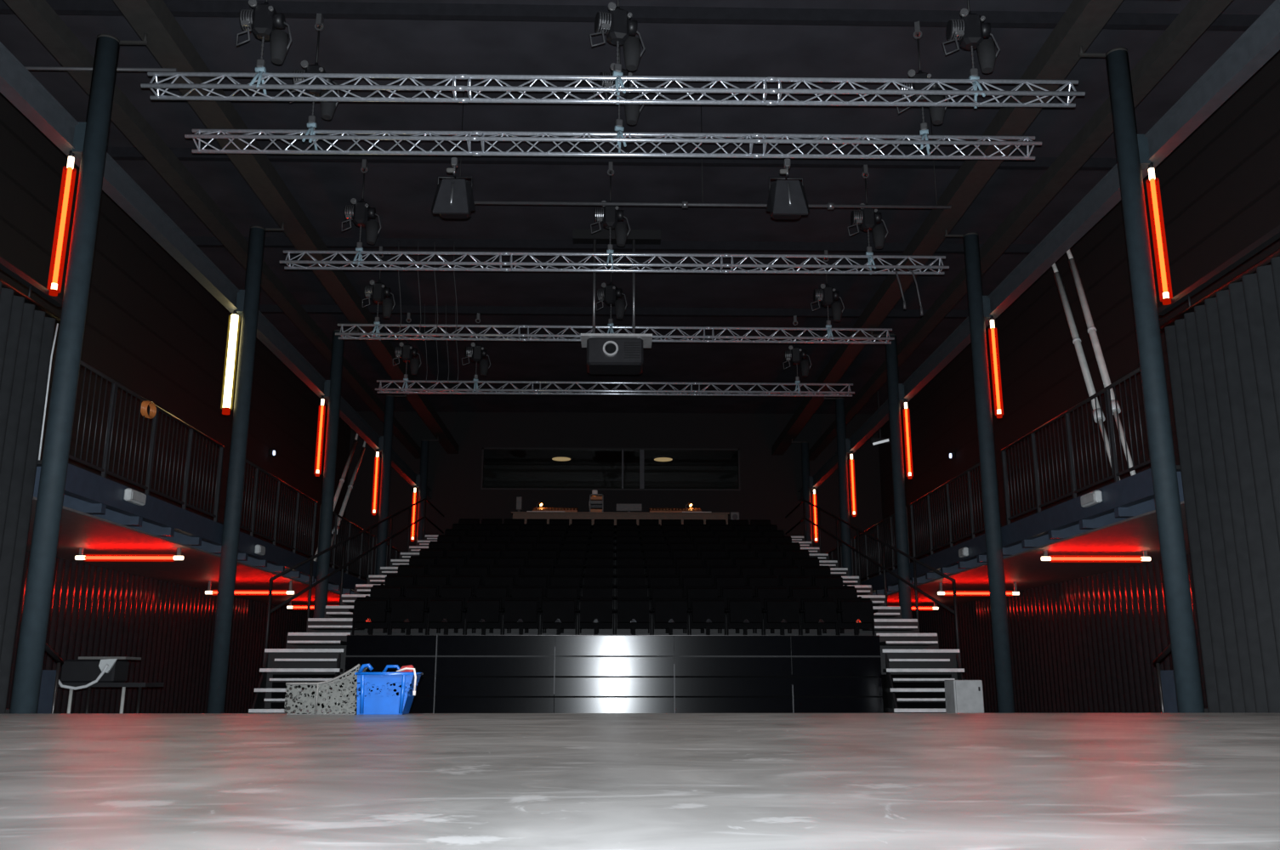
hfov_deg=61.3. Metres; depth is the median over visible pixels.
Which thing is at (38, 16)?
ceiling beam
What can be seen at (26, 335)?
stage curtain
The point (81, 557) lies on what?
lamp
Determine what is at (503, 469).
wall
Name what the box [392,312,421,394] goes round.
chain hoist
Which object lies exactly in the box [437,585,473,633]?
seat
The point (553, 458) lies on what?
diffuser
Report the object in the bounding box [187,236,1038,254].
ceiling beam
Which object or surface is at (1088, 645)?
cladding
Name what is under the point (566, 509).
mixing console
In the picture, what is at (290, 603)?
lamp
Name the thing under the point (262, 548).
diffuser
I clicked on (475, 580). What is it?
seat
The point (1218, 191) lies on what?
wall
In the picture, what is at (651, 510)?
mixing console
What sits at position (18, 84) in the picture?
beam
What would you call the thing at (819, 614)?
seat
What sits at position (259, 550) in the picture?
emergency light
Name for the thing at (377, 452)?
lamp
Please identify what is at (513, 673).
seating tribune
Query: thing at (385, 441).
steel column
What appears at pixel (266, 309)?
ceiling beam
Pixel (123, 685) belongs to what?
table
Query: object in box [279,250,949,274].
lighting truss
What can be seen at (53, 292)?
lamp
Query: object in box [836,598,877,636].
seat
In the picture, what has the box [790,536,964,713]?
stair
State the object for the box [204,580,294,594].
lamp
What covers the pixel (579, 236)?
ceiling beam
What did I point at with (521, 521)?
seat
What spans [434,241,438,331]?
cable
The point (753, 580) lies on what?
seat
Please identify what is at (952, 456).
wall lamp
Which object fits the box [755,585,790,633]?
seat
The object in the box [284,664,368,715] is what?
basket
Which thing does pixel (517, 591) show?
seat
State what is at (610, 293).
chain hoist
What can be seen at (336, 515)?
gallery railing
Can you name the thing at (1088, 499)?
diffuser
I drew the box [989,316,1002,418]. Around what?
lamp
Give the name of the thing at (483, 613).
seat
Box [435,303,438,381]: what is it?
cable
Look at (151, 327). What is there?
wall
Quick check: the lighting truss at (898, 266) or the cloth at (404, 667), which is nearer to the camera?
the cloth at (404, 667)
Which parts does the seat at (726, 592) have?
backrest, folded seat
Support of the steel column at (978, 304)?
on the floor
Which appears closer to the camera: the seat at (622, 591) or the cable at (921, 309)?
the cable at (921, 309)
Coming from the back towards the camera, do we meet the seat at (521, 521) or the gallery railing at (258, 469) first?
the seat at (521, 521)
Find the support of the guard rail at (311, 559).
attached to the seating tribune
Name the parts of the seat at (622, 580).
folded seat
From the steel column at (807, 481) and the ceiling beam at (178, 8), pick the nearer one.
the ceiling beam at (178, 8)
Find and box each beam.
[0,0,1261,30]
[0,41,432,500]
[3,0,420,459]
[106,147,1117,170]
[113,0,458,454]
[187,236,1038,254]
[227,304,998,318]
[572,229,660,244]
[771,0,1123,455]
[797,0,1279,500]
[808,0,1232,460]
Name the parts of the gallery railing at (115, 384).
post, rail, post, handrail, post, post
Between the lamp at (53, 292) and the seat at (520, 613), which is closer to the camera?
the lamp at (53, 292)
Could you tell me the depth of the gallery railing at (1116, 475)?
13.33 m
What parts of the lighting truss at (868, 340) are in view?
frame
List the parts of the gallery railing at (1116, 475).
post, post, post, handrail, rail, post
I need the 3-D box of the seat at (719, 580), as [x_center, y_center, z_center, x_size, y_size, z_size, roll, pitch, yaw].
[1.590,3.036,19.002,0.589,0.820,0.400,0,-13,-1]
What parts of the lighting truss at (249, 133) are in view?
frame, frame, frame, frame, frame, frame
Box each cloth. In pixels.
[98,659,117,673]
[399,665,414,672]
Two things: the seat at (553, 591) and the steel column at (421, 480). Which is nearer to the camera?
the seat at (553, 591)
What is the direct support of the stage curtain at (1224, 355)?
on the floor
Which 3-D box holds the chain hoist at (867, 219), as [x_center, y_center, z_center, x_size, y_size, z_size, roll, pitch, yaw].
[3.488,-3.169,16.565,0.619,1.751,0.307,0,-13,-1]
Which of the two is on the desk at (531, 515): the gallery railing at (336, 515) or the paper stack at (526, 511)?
the paper stack at (526, 511)
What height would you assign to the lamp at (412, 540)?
1.585 m
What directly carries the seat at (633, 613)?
on the seating tribune
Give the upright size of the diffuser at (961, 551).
0.090 m
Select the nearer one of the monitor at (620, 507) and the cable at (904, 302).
the cable at (904, 302)
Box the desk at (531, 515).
[511,512,729,525]
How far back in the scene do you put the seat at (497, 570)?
20.02 m
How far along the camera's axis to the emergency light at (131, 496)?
12.42 m
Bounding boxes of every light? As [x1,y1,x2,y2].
[123,489,146,506]
[254,545,265,555]
[551,454,572,460]
[653,455,673,461]
[870,390,890,445]
[958,547,968,557]
[1080,490,1102,507]
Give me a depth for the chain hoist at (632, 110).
12.86 m
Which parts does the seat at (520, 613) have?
armrest, leg frame, folded seat, armrest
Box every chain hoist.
[236,0,292,95]
[289,12,339,150]
[341,159,381,267]
[361,246,395,336]
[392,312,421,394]
[461,312,490,392]
[589,0,645,104]
[590,161,631,269]
[592,45,644,153]
[595,250,627,333]
[782,315,811,394]
[810,250,844,341]
[847,164,888,270]
[896,21,949,153]
[941,0,1000,108]
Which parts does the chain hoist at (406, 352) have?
motor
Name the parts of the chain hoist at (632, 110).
motor, chain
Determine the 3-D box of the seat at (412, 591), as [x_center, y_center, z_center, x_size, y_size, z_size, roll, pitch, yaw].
[-3.604,3.035,17.780,0.589,0.820,0.400,0,-13,-1]
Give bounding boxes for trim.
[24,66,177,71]
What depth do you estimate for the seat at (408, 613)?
16.67 m
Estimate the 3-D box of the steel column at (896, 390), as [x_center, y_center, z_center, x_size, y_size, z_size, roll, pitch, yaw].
[4.913,1.802,20.759,0.570,7.670,0.360,0,-13,-1]
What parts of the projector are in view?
mounting plate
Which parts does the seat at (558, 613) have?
armrest, leg frame, folded seat, armrest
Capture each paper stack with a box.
[526,511,564,511]
[682,512,711,512]
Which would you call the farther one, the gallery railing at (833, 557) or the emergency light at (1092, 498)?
the gallery railing at (833, 557)
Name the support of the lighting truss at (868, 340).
hanging from the chain hoist at (378, 292)
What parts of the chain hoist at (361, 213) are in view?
motor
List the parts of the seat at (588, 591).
folded seat, backrest, armrest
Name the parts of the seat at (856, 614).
armrest, leg frame, folded seat, armrest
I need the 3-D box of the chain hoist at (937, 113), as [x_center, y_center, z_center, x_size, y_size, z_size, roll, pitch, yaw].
[3.392,-4.064,13.033,0.619,1.751,0.307,-4,-14,15]
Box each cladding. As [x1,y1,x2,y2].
[5,551,313,713]
[912,554,1207,713]
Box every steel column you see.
[9,33,147,713]
[206,222,284,713]
[313,327,359,618]
[375,393,406,575]
[415,437,438,546]
[790,438,813,541]
[823,397,852,576]
[870,330,912,619]
[944,228,1015,713]
[1078,45,1204,713]
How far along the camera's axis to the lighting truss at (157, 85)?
11.59 m
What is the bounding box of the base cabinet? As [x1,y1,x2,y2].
[944,680,984,713]
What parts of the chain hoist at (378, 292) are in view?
motor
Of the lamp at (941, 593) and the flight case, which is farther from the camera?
the lamp at (941, 593)
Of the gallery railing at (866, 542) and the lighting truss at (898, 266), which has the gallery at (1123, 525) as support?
the gallery railing at (866, 542)
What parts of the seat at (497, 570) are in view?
backrest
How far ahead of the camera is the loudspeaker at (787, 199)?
12.71 m
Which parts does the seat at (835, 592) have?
backrest, folded seat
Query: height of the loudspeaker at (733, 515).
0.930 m
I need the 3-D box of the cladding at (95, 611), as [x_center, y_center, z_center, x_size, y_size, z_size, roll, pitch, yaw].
[-8.691,4.268,20.369,0.051,2.450,24.000,0,-13,-1]
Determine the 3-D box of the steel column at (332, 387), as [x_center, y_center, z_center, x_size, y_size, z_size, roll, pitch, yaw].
[-5.854,1.745,20.519,0.570,7.670,0.360,0,-13,-1]
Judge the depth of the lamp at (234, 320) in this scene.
15.94 m
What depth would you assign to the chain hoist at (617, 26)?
11.69 m
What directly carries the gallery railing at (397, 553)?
on the gallery at (96, 518)
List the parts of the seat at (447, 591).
folded seat, backrest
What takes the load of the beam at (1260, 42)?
attached to the steel column at (1132, 149)
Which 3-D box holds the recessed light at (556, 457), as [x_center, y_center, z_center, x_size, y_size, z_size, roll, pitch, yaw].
[-2.552,1.069,35.145,0.680,0.095,0.680,0,-13,-1]
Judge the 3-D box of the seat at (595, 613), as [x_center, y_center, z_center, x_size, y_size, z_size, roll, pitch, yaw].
[-0.681,3.078,16.739,0.589,0.820,0.400,0,-13,-1]
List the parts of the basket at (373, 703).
handle, handle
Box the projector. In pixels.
[580,239,652,375]
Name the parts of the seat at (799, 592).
backrest, folded seat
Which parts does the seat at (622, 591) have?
armrest, folded seat, backrest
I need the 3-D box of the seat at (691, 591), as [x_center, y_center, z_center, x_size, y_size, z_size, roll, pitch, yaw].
[1.034,3.060,17.884,0.589,0.820,0.400,0,-13,-1]
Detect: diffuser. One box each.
[131,491,146,504]
[260,546,265,554]
[551,457,570,460]
[654,457,672,461]
[958,549,963,557]
[1080,493,1094,506]
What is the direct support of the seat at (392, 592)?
on the seating tribune
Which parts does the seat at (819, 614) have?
armrest, leg frame, folded seat, armrest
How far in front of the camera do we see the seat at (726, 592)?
17.89 m
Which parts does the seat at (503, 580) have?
backrest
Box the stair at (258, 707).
[248,534,438,713]
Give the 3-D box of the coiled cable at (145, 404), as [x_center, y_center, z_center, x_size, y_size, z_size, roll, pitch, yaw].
[-5.916,-0.187,13.008,0.076,0.206,0.345,0,-13,-1]
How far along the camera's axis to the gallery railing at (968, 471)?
18.32 m
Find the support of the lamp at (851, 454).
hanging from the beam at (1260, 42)
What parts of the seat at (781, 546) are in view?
backrest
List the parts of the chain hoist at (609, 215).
motor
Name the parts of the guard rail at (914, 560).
post, post, post, post, rail, rail, post, post, post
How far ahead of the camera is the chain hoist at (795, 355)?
22.84 m
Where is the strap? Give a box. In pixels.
[396,667,416,695]
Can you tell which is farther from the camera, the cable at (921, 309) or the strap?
the cable at (921, 309)
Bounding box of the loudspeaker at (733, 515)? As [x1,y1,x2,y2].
[729,512,739,519]
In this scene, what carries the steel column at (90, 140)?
on the floor
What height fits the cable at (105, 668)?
0.292 m
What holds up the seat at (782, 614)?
on the seating tribune
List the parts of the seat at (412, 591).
leg frame, folded seat, backrest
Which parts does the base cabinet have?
door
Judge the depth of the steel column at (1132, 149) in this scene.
10.93 m
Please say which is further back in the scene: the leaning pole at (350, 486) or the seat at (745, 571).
the leaning pole at (350, 486)
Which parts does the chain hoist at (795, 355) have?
motor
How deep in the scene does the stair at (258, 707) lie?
15.88 m
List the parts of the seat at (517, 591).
folded seat, backrest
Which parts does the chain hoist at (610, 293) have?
motor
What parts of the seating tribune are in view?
panel, panel, panel, panel, panel, panel, panel, panel, support frame, panel, panel, panel, panel, panel, panel, panel, panel, panel, panel, panel, panel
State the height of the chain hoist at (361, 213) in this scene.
1.751 m
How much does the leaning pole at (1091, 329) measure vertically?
3.560 m
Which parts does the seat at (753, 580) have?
backrest, folded seat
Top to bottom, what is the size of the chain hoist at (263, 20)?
1.751 m
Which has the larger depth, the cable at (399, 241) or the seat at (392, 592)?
the cable at (399, 241)
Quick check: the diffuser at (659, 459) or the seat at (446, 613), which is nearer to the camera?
the seat at (446, 613)
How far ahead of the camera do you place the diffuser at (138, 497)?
12.50 m
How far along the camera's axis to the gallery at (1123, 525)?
15.23 m
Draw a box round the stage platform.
[0,712,1279,849]
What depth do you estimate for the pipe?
15.13 m
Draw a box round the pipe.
[459,92,951,210]
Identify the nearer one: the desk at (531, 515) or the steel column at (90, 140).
the steel column at (90, 140)
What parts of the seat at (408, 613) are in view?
armrest, folded seat, leg frame, armrest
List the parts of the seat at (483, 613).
armrest, folded seat, leg frame, armrest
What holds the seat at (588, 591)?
on the seating tribune
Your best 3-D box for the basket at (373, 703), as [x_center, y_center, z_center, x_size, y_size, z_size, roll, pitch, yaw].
[-2.054,2.157,8.836,0.484,0.399,0.388,0,-13,-1]
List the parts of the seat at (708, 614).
armrest, leg frame, folded seat, armrest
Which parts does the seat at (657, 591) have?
armrest, backrest, folded seat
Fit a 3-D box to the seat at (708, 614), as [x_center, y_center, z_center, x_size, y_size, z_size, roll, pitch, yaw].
[1.059,3.087,16.778,0.589,0.820,0.400,0,-13,-1]
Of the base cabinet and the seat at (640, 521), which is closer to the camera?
the base cabinet
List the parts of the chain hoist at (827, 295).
motor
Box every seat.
[348,597,390,635]
[365,585,404,633]
[386,597,427,635]
[401,585,439,633]
[425,597,465,635]
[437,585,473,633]
[448,574,482,616]
[463,597,502,635]
[472,585,508,633]
[481,574,515,597]
[489,565,520,585]
[500,597,540,635]
[504,518,524,529]
[508,585,544,633]
[539,597,577,635]
[544,585,580,633]
[576,597,614,635]
[579,585,614,633]
[614,574,648,596]
[614,585,650,633]
[614,597,652,635]
[637,519,659,530]
[649,585,685,633]
[652,597,690,649]
[685,585,721,633]
[688,597,728,635]
[714,574,747,597]
[720,585,756,633]
[726,597,765,635]
[739,565,772,585]
[746,574,780,620]
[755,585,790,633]
[762,597,802,649]
[775,542,800,557]
[789,585,826,633]
[800,597,840,635]
[823,585,861,633]
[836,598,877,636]
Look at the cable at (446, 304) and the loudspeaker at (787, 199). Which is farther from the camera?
the cable at (446, 304)
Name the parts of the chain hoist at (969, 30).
motor, chain, knob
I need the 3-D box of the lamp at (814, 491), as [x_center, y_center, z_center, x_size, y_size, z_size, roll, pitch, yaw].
[4.998,2.565,30.838,0.124,1.585,0.124,0,-13,-1]
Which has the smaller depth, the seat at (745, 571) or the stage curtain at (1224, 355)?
the stage curtain at (1224, 355)
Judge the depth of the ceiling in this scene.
18.03 m
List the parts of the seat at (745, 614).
armrest, leg frame, folded seat, armrest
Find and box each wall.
[0,92,351,612]
[343,411,883,582]
[483,449,738,489]
[877,50,1279,614]
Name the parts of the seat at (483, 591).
leg frame, folded seat, backrest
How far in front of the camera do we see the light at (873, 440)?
30.93 m
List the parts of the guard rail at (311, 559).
post, post, post, rail, rail, post, post, post, post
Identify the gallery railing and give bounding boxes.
[68,360,224,523]
[239,459,317,557]
[316,505,375,579]
[374,538,401,575]
[827,539,853,576]
[853,506,910,580]
[910,462,984,558]
[1001,367,1150,524]
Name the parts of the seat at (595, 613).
armrest, leg frame, folded seat, armrest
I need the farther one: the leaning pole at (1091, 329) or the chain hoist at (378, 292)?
the chain hoist at (378, 292)
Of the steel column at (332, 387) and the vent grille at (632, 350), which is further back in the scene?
the steel column at (332, 387)
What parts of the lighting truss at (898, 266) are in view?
frame, frame, frame, frame, frame, frame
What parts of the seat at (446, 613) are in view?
armrest, folded seat, leg frame, armrest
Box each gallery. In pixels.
[26,460,366,614]
[861,465,1189,614]
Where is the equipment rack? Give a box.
[589,489,603,511]
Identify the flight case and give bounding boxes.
[59,657,141,682]
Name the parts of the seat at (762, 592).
backrest, folded seat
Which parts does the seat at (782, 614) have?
armrest, backrest, folded seat, leg frame, armrest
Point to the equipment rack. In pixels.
(596, 501)
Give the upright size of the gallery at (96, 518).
0.405 m
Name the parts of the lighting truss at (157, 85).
frame, frame, frame, frame, frame, frame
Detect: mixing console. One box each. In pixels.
[532,507,578,511]
[648,508,701,512]
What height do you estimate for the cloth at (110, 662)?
0.160 m
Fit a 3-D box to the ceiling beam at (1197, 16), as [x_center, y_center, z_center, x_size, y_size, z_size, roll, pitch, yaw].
[5.625,-2.088,20.667,0.250,0.200,27.000,0,-13,-1]
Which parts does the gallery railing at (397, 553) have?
post, post, handrail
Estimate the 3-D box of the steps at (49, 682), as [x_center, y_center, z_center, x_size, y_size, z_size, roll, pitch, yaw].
[-6.488,2.744,11.033,0.750,1.368,0.852,0,-13,-1]
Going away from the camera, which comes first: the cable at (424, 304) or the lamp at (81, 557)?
the lamp at (81, 557)
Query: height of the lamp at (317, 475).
1.585 m
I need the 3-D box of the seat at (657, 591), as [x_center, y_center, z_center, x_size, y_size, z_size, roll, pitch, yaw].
[0.455,3.057,17.871,0.589,0.820,0.400,0,-13,-1]
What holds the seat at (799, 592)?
on the seating tribune
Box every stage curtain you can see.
[0,256,62,714]
[1157,225,1279,713]
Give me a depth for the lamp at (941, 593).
19.85 m
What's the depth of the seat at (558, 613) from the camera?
16.72 m
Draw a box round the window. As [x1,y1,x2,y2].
[480,447,740,490]
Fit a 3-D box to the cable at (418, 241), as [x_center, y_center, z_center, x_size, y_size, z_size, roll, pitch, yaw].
[-3.949,-2.492,19.471,0.103,1.764,0.214,13,-18,-43]
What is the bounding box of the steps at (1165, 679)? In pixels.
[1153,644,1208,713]
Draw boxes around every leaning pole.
[313,433,358,561]
[330,440,366,546]
[1052,262,1120,480]
[1066,249,1136,476]
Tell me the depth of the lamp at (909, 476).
21.09 m
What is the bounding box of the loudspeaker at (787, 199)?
[766,159,809,219]
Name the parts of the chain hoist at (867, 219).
motor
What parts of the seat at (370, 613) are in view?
armrest, folded seat, leg frame, armrest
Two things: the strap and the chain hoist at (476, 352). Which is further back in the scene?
the chain hoist at (476, 352)
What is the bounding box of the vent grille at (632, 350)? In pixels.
[624,342,640,358]
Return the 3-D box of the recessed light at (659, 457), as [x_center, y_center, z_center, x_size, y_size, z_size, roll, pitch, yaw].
[0.757,1.087,35.219,0.680,0.095,0.680,0,-13,-1]
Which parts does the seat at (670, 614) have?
armrest, backrest, folded seat, leg frame, armrest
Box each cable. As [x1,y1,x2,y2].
[58,664,108,690]
[140,400,156,419]
[398,241,401,331]
[417,241,420,331]
[424,303,427,381]
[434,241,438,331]
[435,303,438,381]
[445,303,449,382]
[453,242,457,332]
[455,304,458,382]
[889,268,906,309]
[905,268,923,316]
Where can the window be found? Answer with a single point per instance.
(641, 450)
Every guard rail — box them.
[262,498,444,663]
[785,499,961,659]
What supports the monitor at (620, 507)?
on the desk at (531, 515)
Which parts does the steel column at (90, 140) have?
cord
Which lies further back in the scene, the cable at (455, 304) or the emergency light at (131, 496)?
the cable at (455, 304)
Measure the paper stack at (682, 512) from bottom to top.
0.024 m
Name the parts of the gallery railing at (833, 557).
post, post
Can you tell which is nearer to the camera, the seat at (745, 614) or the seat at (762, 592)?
the seat at (745, 614)
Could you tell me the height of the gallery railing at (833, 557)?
1.121 m
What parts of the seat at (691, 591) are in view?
backrest, folded seat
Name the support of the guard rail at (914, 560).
attached to the seating tribune
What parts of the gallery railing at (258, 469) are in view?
post, rail, post, handrail, post, post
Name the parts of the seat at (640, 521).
folded seat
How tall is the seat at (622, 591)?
0.820 m
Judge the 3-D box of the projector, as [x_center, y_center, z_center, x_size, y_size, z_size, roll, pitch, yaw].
[-0.422,-2.152,19.593,1.270,2.370,0.780,0,-13,-1]
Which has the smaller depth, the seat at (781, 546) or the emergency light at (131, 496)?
the emergency light at (131, 496)
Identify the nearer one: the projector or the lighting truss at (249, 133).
the lighting truss at (249, 133)
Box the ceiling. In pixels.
[0,0,1275,414]
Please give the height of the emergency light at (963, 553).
0.140 m
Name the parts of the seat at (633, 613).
armrest, leg frame, folded seat, armrest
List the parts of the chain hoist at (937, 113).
motor, chain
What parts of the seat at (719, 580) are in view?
backrest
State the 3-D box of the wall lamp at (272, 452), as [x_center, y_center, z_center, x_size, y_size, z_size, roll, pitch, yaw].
[-8.778,0.667,25.812,0.110,0.160,0.160,0,-13,-1]
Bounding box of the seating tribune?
[262,535,961,713]
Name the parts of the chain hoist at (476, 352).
motor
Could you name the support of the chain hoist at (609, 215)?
hanging from the ceiling beam at (116, 153)
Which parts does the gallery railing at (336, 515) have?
post, post, handrail, rail, post, post, post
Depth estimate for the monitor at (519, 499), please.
31.39 m
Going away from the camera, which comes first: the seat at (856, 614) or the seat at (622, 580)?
the seat at (856, 614)
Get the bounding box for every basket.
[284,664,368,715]
[354,664,423,715]
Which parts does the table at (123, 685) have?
leg, leg, leg, leg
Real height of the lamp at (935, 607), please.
0.210 m
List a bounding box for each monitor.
[516,496,522,511]
[616,503,642,512]
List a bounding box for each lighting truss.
[140,71,1085,108]
[184,128,1041,159]
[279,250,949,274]
[335,324,894,344]
[375,380,854,397]
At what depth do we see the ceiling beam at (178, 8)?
13.13 m
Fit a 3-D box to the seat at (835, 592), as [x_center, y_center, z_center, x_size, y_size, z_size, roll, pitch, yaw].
[3.354,3.072,17.936,0.589,0.820,0.400,0,-13,-1]
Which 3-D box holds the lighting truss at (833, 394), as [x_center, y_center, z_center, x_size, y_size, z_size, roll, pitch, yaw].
[-0.503,-0.784,22.691,10.000,0.266,0.296,0,-13,-1]
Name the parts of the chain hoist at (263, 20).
motor, chain, knob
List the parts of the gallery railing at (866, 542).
post, post, post, rail, handrail, post, post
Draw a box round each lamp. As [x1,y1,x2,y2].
[48,150,74,296]
[74,547,183,560]
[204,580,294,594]
[221,310,238,415]
[268,449,275,456]
[286,600,313,608]
[315,396,324,477]
[372,449,378,515]
[410,485,415,541]
[813,487,817,543]
[850,451,855,517]
[904,399,911,479]
[911,602,938,609]
[937,582,1019,595]
[949,452,955,459]
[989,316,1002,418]
[1041,550,1150,561]
[1148,162,1171,305]
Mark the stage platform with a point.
(69, 782)
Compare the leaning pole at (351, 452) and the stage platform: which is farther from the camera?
the leaning pole at (351, 452)
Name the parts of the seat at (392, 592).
leg frame, folded seat, backrest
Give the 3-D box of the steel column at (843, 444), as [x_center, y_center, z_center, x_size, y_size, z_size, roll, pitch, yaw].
[4.798,2.950,25.625,0.570,7.670,0.360,0,-13,-1]
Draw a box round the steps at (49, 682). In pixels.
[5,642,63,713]
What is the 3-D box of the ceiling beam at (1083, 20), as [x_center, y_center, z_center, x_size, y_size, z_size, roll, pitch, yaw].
[4.601,-2.279,20.688,0.340,0.260,27.000,0,-13,-1]
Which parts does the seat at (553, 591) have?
folded seat, backrest, armrest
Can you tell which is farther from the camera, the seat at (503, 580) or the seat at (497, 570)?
the seat at (497, 570)
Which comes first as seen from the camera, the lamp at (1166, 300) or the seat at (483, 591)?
the lamp at (1166, 300)
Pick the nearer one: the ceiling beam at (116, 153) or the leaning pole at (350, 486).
the ceiling beam at (116, 153)
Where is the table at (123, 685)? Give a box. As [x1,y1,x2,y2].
[57,682,164,713]
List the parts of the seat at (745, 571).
backrest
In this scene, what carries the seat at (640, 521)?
on the seating tribune
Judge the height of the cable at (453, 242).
1.764 m
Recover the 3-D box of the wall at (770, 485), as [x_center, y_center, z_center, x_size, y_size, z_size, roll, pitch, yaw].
[-0.760,4.014,33.027,16.600,9.000,0.150,0,-13,-1]
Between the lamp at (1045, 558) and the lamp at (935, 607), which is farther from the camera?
the lamp at (935, 607)
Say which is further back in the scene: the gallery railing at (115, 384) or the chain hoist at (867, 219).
the chain hoist at (867, 219)
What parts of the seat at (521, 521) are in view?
backrest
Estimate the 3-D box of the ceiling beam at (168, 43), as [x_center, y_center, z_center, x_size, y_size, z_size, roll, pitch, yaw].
[-5.497,-2.332,20.462,0.340,0.260,27.000,0,-13,-1]
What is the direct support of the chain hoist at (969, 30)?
hanging from the ceiling beam
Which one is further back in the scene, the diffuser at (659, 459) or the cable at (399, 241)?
the diffuser at (659, 459)
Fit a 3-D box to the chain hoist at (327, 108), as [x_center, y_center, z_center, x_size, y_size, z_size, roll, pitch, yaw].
[-3.866,-4.103,12.871,0.619,1.751,0.307,0,-13,-1]
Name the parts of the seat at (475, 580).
folded seat, backrest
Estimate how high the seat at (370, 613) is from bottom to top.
0.820 m
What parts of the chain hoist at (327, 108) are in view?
chain, motor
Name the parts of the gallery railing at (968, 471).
post, post, handrail, post, rail, post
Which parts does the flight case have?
lid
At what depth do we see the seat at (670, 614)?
16.76 m
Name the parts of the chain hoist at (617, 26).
motor, chain, knob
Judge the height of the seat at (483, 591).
0.820 m
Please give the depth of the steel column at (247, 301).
15.55 m
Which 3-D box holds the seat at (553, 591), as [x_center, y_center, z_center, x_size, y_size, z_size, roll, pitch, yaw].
[-1.285,3.048,17.832,0.589,0.820,0.400,0,-13,-1]

